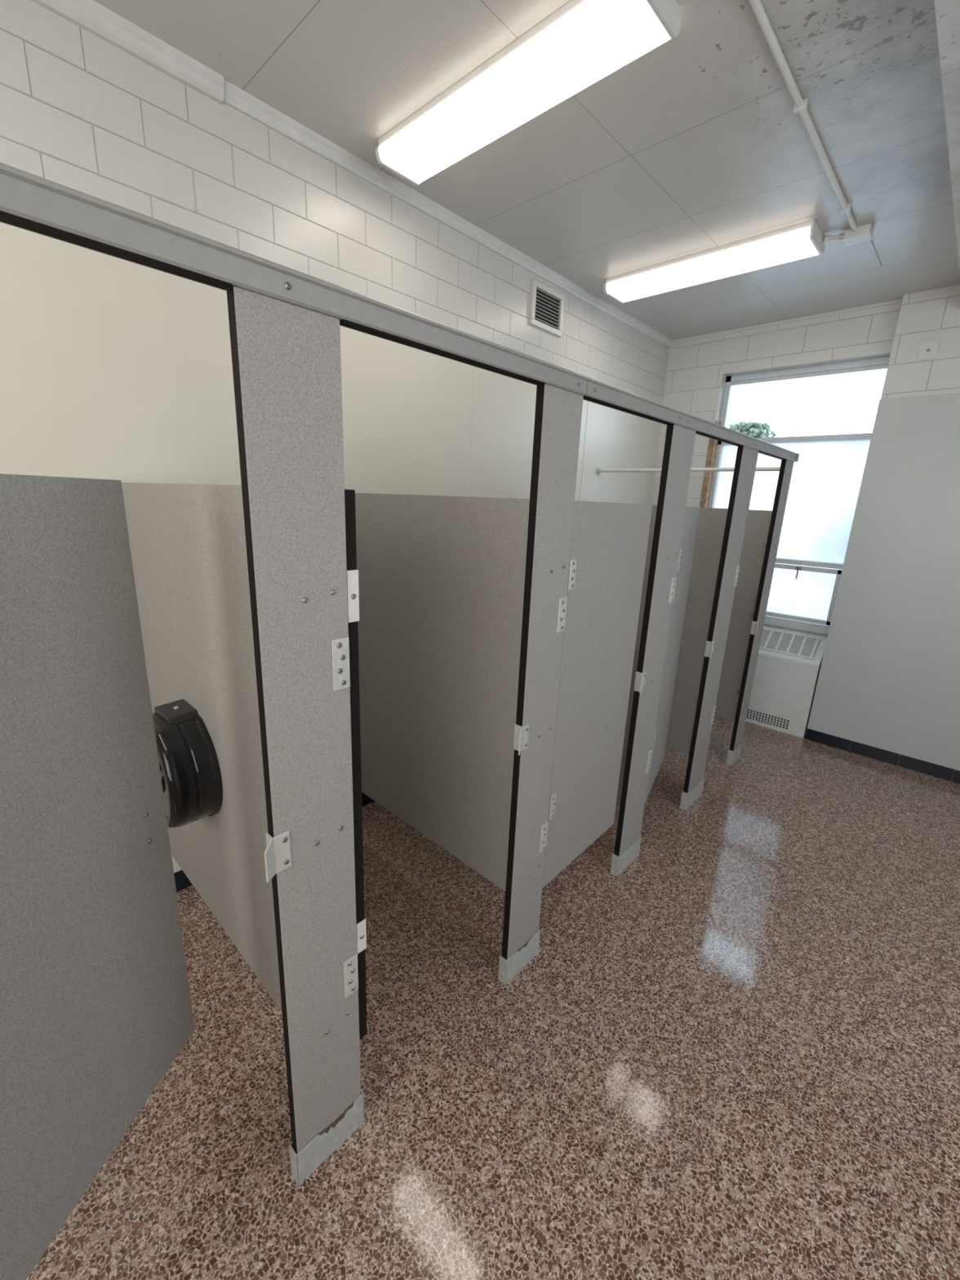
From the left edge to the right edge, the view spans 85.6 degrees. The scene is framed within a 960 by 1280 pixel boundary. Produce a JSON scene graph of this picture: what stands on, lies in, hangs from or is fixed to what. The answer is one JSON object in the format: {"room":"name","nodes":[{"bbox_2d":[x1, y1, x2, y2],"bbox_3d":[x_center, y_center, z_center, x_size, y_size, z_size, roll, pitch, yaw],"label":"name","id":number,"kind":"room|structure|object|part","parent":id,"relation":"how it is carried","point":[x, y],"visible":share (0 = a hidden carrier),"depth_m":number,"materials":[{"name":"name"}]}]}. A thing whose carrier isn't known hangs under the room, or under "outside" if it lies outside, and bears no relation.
{"room":"public restroom","nodes":[
{"label":"public restroom","id":0,"kind":"room"},
{"bbox_2d":[0,0,669,404],"bbox_3d":[-0.608,-0.590,2.784,0.150,3.180,6.800,16,20,41],"label":"wall","id":1,"kind":"structure","parent":0,"point":[79,112],"depth_m":2.00,"materials":[{"name":"white brick"}]},
{"bbox_2d":[30,0,224,104],"bbox_3d":[-1.817,-1.757,0.937,0.042,0.064,2.600,16,20,41],"label":"trim","id":2,"kind":"structure","parent":1,"relation":"attached to","point":[90,15],"depth_m":1.67,"materials":[{"name":"white paint"}]},
{"bbox_2d":[173,791,374,892],"bbox_3d":[-0.647,0.921,3.092,0.012,0.100,6.390,16,20,41],"label":"baseboard","id":3,"kind":"structure","parent":1,"relation":"attached to","point":[182,882],"depth_m":2.36,"materials":[{"name":"black rubber"}]},
{"bbox_2d":[0,222,661,872],"bbox_3d":[-0.599,-0.307,2.763,0.008,2.446,6.390,16,20,41],"label":"wall","id":4,"kind":"structure","parent":1,"relation":"attached to","point":[112,368],"depth_m":1.97,"materials":[{"name":"white paint"}]},
{"bbox_2d":[222,79,672,348],"bbox_3d":[0.374,-2.282,3.202,0.030,0.055,3.790,16,20,41],"label":"trim","id":5,"kind":"structure","parent":1,"relation":"attached to","point":[234,97],"depth_m":2.43,"materials":[{"name":"white paint"}]},
{"bbox_2d":[469,366,590,501],"bbox_3d":[-0.597,-0.311,2.760,0.012,2.454,6.390,16,20,41],"label":"trim","id":6,"kind":"structure","parent":1,"relation":"attached to","point":[474,367],"depth_m":3.12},
{"bbox_2d":[528,279,564,337],"bbox_3d":[0.432,-2.120,3.324,0.020,0.245,0.330,16,20,41],"label":"air vent","id":7,"kind":"object","parent":1,"relation":"in","point":[547,304],"visible":1,"depth_m":3.32,"materials":[{"name":"white metal"}]},
{"bbox_2d":[26,715,959,1279],"bbox_3d":[0.766,1.411,1.910,4.116,0.120,6.800,16,20,41],"label":"floor","id":8,"kind":"structure","parent":0,"point":[733,1052],"depth_m":1.67,"materials":[{"name":"stone"}]},
{"bbox_2d":[226,285,364,1186],"bbox_3d":[-0.385,0.419,1.173,0.049,2.086,0.230,16,20,41],"label":"pilaster","id":9,"kind":"object","parent":8,"relation":"on","point":[286,360],"visible":1,"depth_m":1.08,"materials":[{"name":"laminate"}]},
{"bbox_2d":[121,482,281,1011],"bbox_3d":[-0.878,0.281,1.620,1.322,1.474,0.046,16,20,41],"label":"partition panel","id":10,"kind":"object","parent":9,"relation":"attached to","point":[188,546],"visible":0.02,"depth_m":1.50,"materials":[{"name":"laminate"}]},
{"bbox_2d":[152,699,222,827],"bbox_3d":[-0.939,0.404,1.609,0.345,0.380,0.135,16,20,41],"label":"dispenser","id":11,"kind":"object","parent":10,"relation":"attached to","point":[190,772],"visible":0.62,"depth_m":1.52,"materials":[{"name":"black plastic"}]},
{"bbox_2d":[0,162,589,395],"bbox_3d":[-0.636,-0.541,0.596,0.050,0.054,2.746,16,20,41],"label":"headrail","id":12,"kind":"object","parent":9,"relation":"on","point":[28,202],"visible":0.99,"depth_m":0.81,"materials":[{"name":"metal"}]},
{"bbox_3d":[-0.303,0.052,1.133,0.004,0.116,0.042,16,20,41],"label":"hinge plate","id":13,"kind":"part","parent":9,"relation":"part of","materials":[{"name":"silver metal"}]},
{"bbox_3d":[-0.337,0.878,1.354,0.004,0.116,0.042,16,20,41],"label":"hinge plate","id":14,"kind":"part","parent":9,"relation":"part of","materials":[{"name":"silver metal"}]},
{"bbox_2d":[344,488,367,1039],"bbox_3d":[-0.522,0.342,1.445,0.607,1.474,0.061,16,20,41],"label":"door","id":15,"kind":"structure","parent":9,"relation":"attached to","point":[353,589],"depth_m":1.22,"materials":[{"name":"laminate"}]},
{"bbox_2d":[497,383,583,984],"bbox_3d":[0.192,0.283,1.767,0.049,2.086,0.230,16,20,41],"label":"pilaster","id":16,"kind":"object","parent":8,"relation":"on","point":[558,411],"visible":1,"depth_m":1.70,"materials":[{"name":"laminate"}]},
{"bbox_2d":[355,493,529,891],"bbox_3d":[-0.301,0.144,2.214,1.322,1.474,0.046,16,20,41],"label":"partition panel","id":17,"kind":"object","parent":16,"relation":"attached to","point":[442,579],"visible":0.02,"depth_m":2.06,"materials":[{"name":"laminate"}]},
{"bbox_3d":[0.240,0.741,1.948,0.004,0.116,0.042,16,20,41],"label":"hinge plate","id":18,"kind":"part","parent":16,"relation":"part of","materials":[{"name":"silver metal"}]},
{"bbox_3d":[0.273,-0.084,1.727,0.004,0.116,0.042,16,20,41],"label":"hinge plate","id":19,"kind":"part","parent":16,"relation":"part of","materials":[{"name":"silver metal"}]},
{"bbox_2d":[542,500,652,888],"bbox_3d":[0.452,0.211,2.079,0.061,1.474,0.595,15,19,38],"label":"door","id":20,"kind":"structure","parent":16,"relation":"attached to","point":[610,540],"depth_m":2.02,"materials":[{"name":"laminate"}]},
{"bbox_2d":[610,424,696,876],"bbox_3d":[0.780,0.144,2.374,0.049,2.086,0.255,16,20,41],"label":"pilaster","id":21,"kind":"object","parent":8,"relation":"on","point":[679,440],"visible":1,"depth_m":2.31,"materials":[{"name":"laminate"}]},
{"bbox_2d":[616,505,657,807],"bbox_3d":[0.287,0.005,2.821,1.322,1.474,0.046,16,20,41],"label":"partition panel","id":22,"kind":"object","parent":21,"relation":"attached to","point":[654,507],"visible":0.02,"depth_m":2.40,"materials":[{"name":"laminate"}]},
{"bbox_3d":[0.837,0.600,2.564,0.004,0.116,0.042,16,20,41],"label":"hinge plate","id":23,"kind":"part","parent":21,"relation":"part of","materials":[{"name":"silver metal"}]},
{"bbox_2d":[644,506,700,802],"bbox_3d":[0.988,0.061,2.718,0.061,1.474,0.575,10,17,26],"label":"door","id":24,"kind":"structure","parent":21,"relation":"attached to","point":[691,515],"depth_m":2.67,"materials":[{"name":"laminate"}]},
{"bbox_3d":[0.870,-0.225,2.342,0.004,0.116,0.042,16,20,41],"label":"hinge plate","id":25,"kind":"part","parent":21,"relation":"part of","materials":[{"name":"silver metal"}]},
{"bbox_2d":[679,446,758,809],"bbox_3d":[1.362,0.006,2.974,0.049,2.086,0.284,16,20,41],"label":"pilaster","id":26,"kind":"object","parent":8,"relation":"on","point":[746,459],"visible":1,"depth_m":2.92,"materials":[{"name":"laminate"}]},
{"bbox_2d":[582,377,799,462],"bbox_3d":[1.162,-0.966,2.448,0.054,0.054,2.480,16,20,41],"label":"headrail","id":27,"kind":"object","parent":26,"relation":"on","point":[599,393],"visible":0.99,"depth_m":1.98,"materials":[{"name":"metal"}]},
{"bbox_2d":[666,507,728,754],"bbox_3d":[0.870,-0.132,3.421,1.322,1.474,0.046,16,20,41],"label":"partition panel","id":28,"kind":"object","parent":26,"relation":"attached to","point":[712,521],"visible":0.02,"depth_m":3.04,"materials":[{"name":"laminate"}]},
{"bbox_3d":[1.429,0.460,3.174,0.004,0.116,0.042,16,20,41],"label":"hinge plate","id":29,"kind":"part","parent":26,"relation":"part of","materials":[{"name":"silver metal"}]},
{"bbox_2d":[708,509,749,746],"bbox_3d":[1.258,-0.073,3.259,0.560,1.474,0.061,15,20,40],"label":"door","id":30,"kind":"structure","parent":26,"relation":"attached to","point":[748,509],"depth_m":3.08,"materials":[{"name":"laminate"}]},
{"bbox_3d":[1.463,-0.365,2.953,0.004,0.116,0.042,16,20,41],"label":"hinge plate","id":31,"kind":"part","parent":26,"relation":"part of","materials":[{"name":"silver metal"}]},
{"bbox_2d":[725,459,794,765],"bbox_3d":[1.894,-0.119,3.521,0.049,2.086,0.212,16,20,41],"label":"pilaster","id":32,"kind":"object","parent":8,"relation":"on","point":[786,466],"visible":1,"depth_m":3.47,"materials":[{"name":"metal"}]},
{"bbox_2d":[596,466,780,475],"bbox_3d":[1.429,-1.214,3.701,1.322,0.060,0.060,16,20,41],"label":"support rod","id":33,"kind":"object","parent":32,"relation":"attached to","point":[600,470],"visible":0.56,"depth_m":3.62,"materials":[{"name":"white paint"}]},
{"bbox_2d":[715,510,772,720],"bbox_3d":[1.401,-0.258,3.968,1.322,1.474,0.046,16,20,41],"label":"partition panel","id":34,"kind":"object","parent":32,"relation":"attached to","point":[758,522],"visible":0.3,"depth_m":3.58,"materials":[{"name":"metal"}]},
{"bbox_2d":[746,625,827,737],"bbox_3d":[2.437,0.305,4.463,0.800,0.820,0.219,16,20,41],"label":"heater","id":35,"kind":"object","parent":8,"relation":"on","point":[788,662],"visible":0.56,"depth_m":4.28,"materials":[{"name":"metal"}]},
{"bbox_2d":[746,709,789,728],"bbox_3d":[2.318,0.636,4.505,0.648,0.080,0.003,16,20,41],"label":"grille","id":36,"kind":"object","parent":35,"relation":"attached to","point":[760,717],"depth_m":4.39,"materials":[{"name":"white metal"}]},
{"bbox_2d":[759,628,822,659],"bbox_3d":[2.446,-0.001,4.376,0.720,0.150,0.154,16,20,41],"label":"grille","id":37,"kind":"object","parent":35,"relation":"attached to","point":[790,644],"depth_m":4.27,"materials":[{"name":"metal"}]},
{"bbox_2d":[93,0,959,340],"bbox_3d":[0.896,-1.774,1.054,4.116,0.120,6.800,16,20,41],"label":"ceiling","id":38,"kind":"structure","parent":0,"point":[697,143],"depth_m":2.00,"materials":[{"name":"white paint"}]},
{"bbox_2d":[375,0,680,186],"bbox_3d":[0.080,-1.910,1.825,1.180,0.082,0.240,16,20,41],"label":"light fixture","id":39,"kind":"object","parent":38,"relation":"attached to","point":[582,42],"visible":1,"depth_m":1.70,"materials":[{"name":"white paint"}]},
{"bbox_3d":[-0.342,-2.014,2.211,0.018,0.051,0.240,16,20,41],"label":"plate","id":40,"kind":"part","parent":39,"relation":"part of","materials":[{"name":"white paint"}]},
{"bbox_3d":[0.503,-1.774,1.446,0.012,0.051,0.240,16,20,41],"label":"plate","id":41,"kind":"part","parent":39,"relation":"part of","materials":[{"name":"white paint"}]},
{"bbox_2d":[603,219,825,303],"bbox_3d":[1.315,-2.189,3.050,1.182,0.082,0.263,16,20,41],"label":"light fixture","id":42,"kind":"object","parent":38,"relation":"attached to","point":[803,240],"visible":0.96,"depth_m":2.93,"materials":[{"name":"white paint"}]},
{"bbox_3d":[0.892,-2.294,3.437,0.018,0.051,0.263,16,20,41],"label":"plate","id":43,"kind":"part","parent":42,"relation":"part of","materials":[{"name":"white paint"}]},
{"bbox_3d":[1.739,-2.053,2.670,0.012,0.051,0.263,16,20,41],"label":"plate","id":44,"kind":"part","parent":42,"relation":"part of","materials":[{"name":"white paint"}]},
{"bbox_2d":[748,0,857,231],"bbox_3d":[0.145,-1.665,0.819,0.040,0.026,5.100,16,20,41],"label":"conduit","id":45,"kind":"object","parent":38,"relation":"attached to","point":[800,105],"visible":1,"depth_m":1.83,"materials":[{"name":"white metal"}]},
{"bbox_2d":[823,222,881,266],"bbox_3d":[2.074,-2.125,2.856,0.205,0.044,0.615,16,20,41],"label":"junction box","id":46,"kind":"object","parent":38,"relation":"attached to","point":[864,233],"visible":1,"depth_m":2.65,"materials":[{"name":"white paint"}]},
{"bbox_2d":[651,284,959,780],"bbox_3d":[3.044,-0.705,3.762,3.816,3.180,0.360,16,20,41],"label":"wall","id":47,"kind":"structure","parent":0,"point":[697,371],"depth_m":3.81,"materials":[{"name":"white brick"}]},
{"bbox_2d":[699,438,713,507],"bbox_3d":[1.972,-1.462,4.510,0.034,0.670,0.008,16,20,41],"label":"trim","id":48,"kind":"structure","parent":47,"relation":"attached to","point":[711,441],"depth_m":4.51,"materials":[{"name":"brown wood"}]},
{"bbox_2d":[672,299,902,343],"bbox_3d":[2.253,-2.440,4.008,1.632,0.020,0.015,16,20,41],"label":"trim","id":49,"kind":"structure","parent":47,"relation":"attached to","point":[899,301],"depth_m":3.90,"materials":[{"name":"white paint"}]},
{"bbox_2d":[703,355,889,634],"bbox_3d":[2.440,-1.129,4.247,1.136,2.020,0.146,16,20,41],"label":"window","id":50,"kind":"structure","parent":47,"relation":"in","point":[826,477],"depth_m":4.17,"materials":[{"name":"glass"}]},
{"bbox_3d":[2.485,-1.142,4.275,1.069,0.915,0.004,16,20,41],"label":"pane","id":51,"kind":"part","parent":50,"relation":"part of","materials":[{"name":"clear glass"}]},
{"bbox_3d":[2.456,-0.443,4.463,1.069,0.375,0.004,16,20,41],"label":"pane","id":52,"kind":"part","parent":50,"relation":"part of","materials":[{"name":"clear glass"}]},
{"bbox_3d":[2.439,-0.439,4.445,1.059,0.445,0.040,16,20,41],"label":"sash","id":53,"kind":"part","parent":50,"relation":"part of","materials":[{"name":"metal"}]},
{"bbox_2d":[804,728,959,783],"bbox_3d":[3.444,0.985,3.496,2.183,0.088,0.016,16,20,41],"label":"baseboard","id":54,"kind":"structure","parent":47,"relation":"attached to","point":[920,766],"depth_m":3.86,"materials":[{"name":"black rubber"}]},
{"bbox_2d":[807,392,959,770],"bbox_3d":[3.496,-0.244,3.166,2.188,2.456,0.012,16,20,41],"label":"wall panel","id":55,"kind":"object","parent":47,"relation":"attached to","point":[889,677],"depth_m":3.64,"materials":[{"name":"white paint"}]},
{"bbox_2d":[916,339,941,359],"bbox_3d":[2.908,-1.879,3.361,0.104,0.105,0.015,16,20,41],"label":"cover plate","id":56,"kind":"object","parent":47,"relation":"attached to","point":[929,349],"visible":1,"depth_m":3.36,"materials":[{"name":"white paint"}]},
{"bbox_2d":[933,0,959,271],"bbox_3d":[1.528,-1.425,0.372,1.860,0.150,6.290,16,20,41],"label":"beam","id":57,"kind":"structure","parent":47,"relation":"attached to","point":[947,11],"depth_m":1.54,"materials":[{"name":"white paint"}]},
{"bbox_3d":[-0.930,0.546,0.618,0.040,2.086,0.192,16,20,41],"label":"pilaster","id":58,"kind":"object","parent":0,"visible":0},
{"bbox_2d":[0,473,195,1279],"bbox_3d":[-0.833,0.455,0.977,0.064,1.474,0.600,4,15,7],"label":"door","id":59,"kind":"structure","parent":58,"relation":"attached to","point":[95,1006],"depth_m":1.02,"materials":[{"name":"laminate"}]},
{"label":"outside","id":60,"kind":"structure","parent":0,"visible":0},
{"bbox_2d":[767,563,840,620],"bbox_3d":[25.265,-5.092,41.536,100.000,0.200,84.800,16,20,41],"label":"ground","id":61,"kind":"structure","parent":60,"point":[780,563],"depth_m":48.23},
{"bbox_2d":[728,421,776,438],"bbox_3d":[14.496,-7.310,29.521,3.274,9.467,3.392,16,20,41],"label":"tree","id":62,"kind":"object","parent":61,"relation":"on","point":[757,430],"visible":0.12,"depth_m":27.66,"materials":[{"name":"green plant"}]}
]}

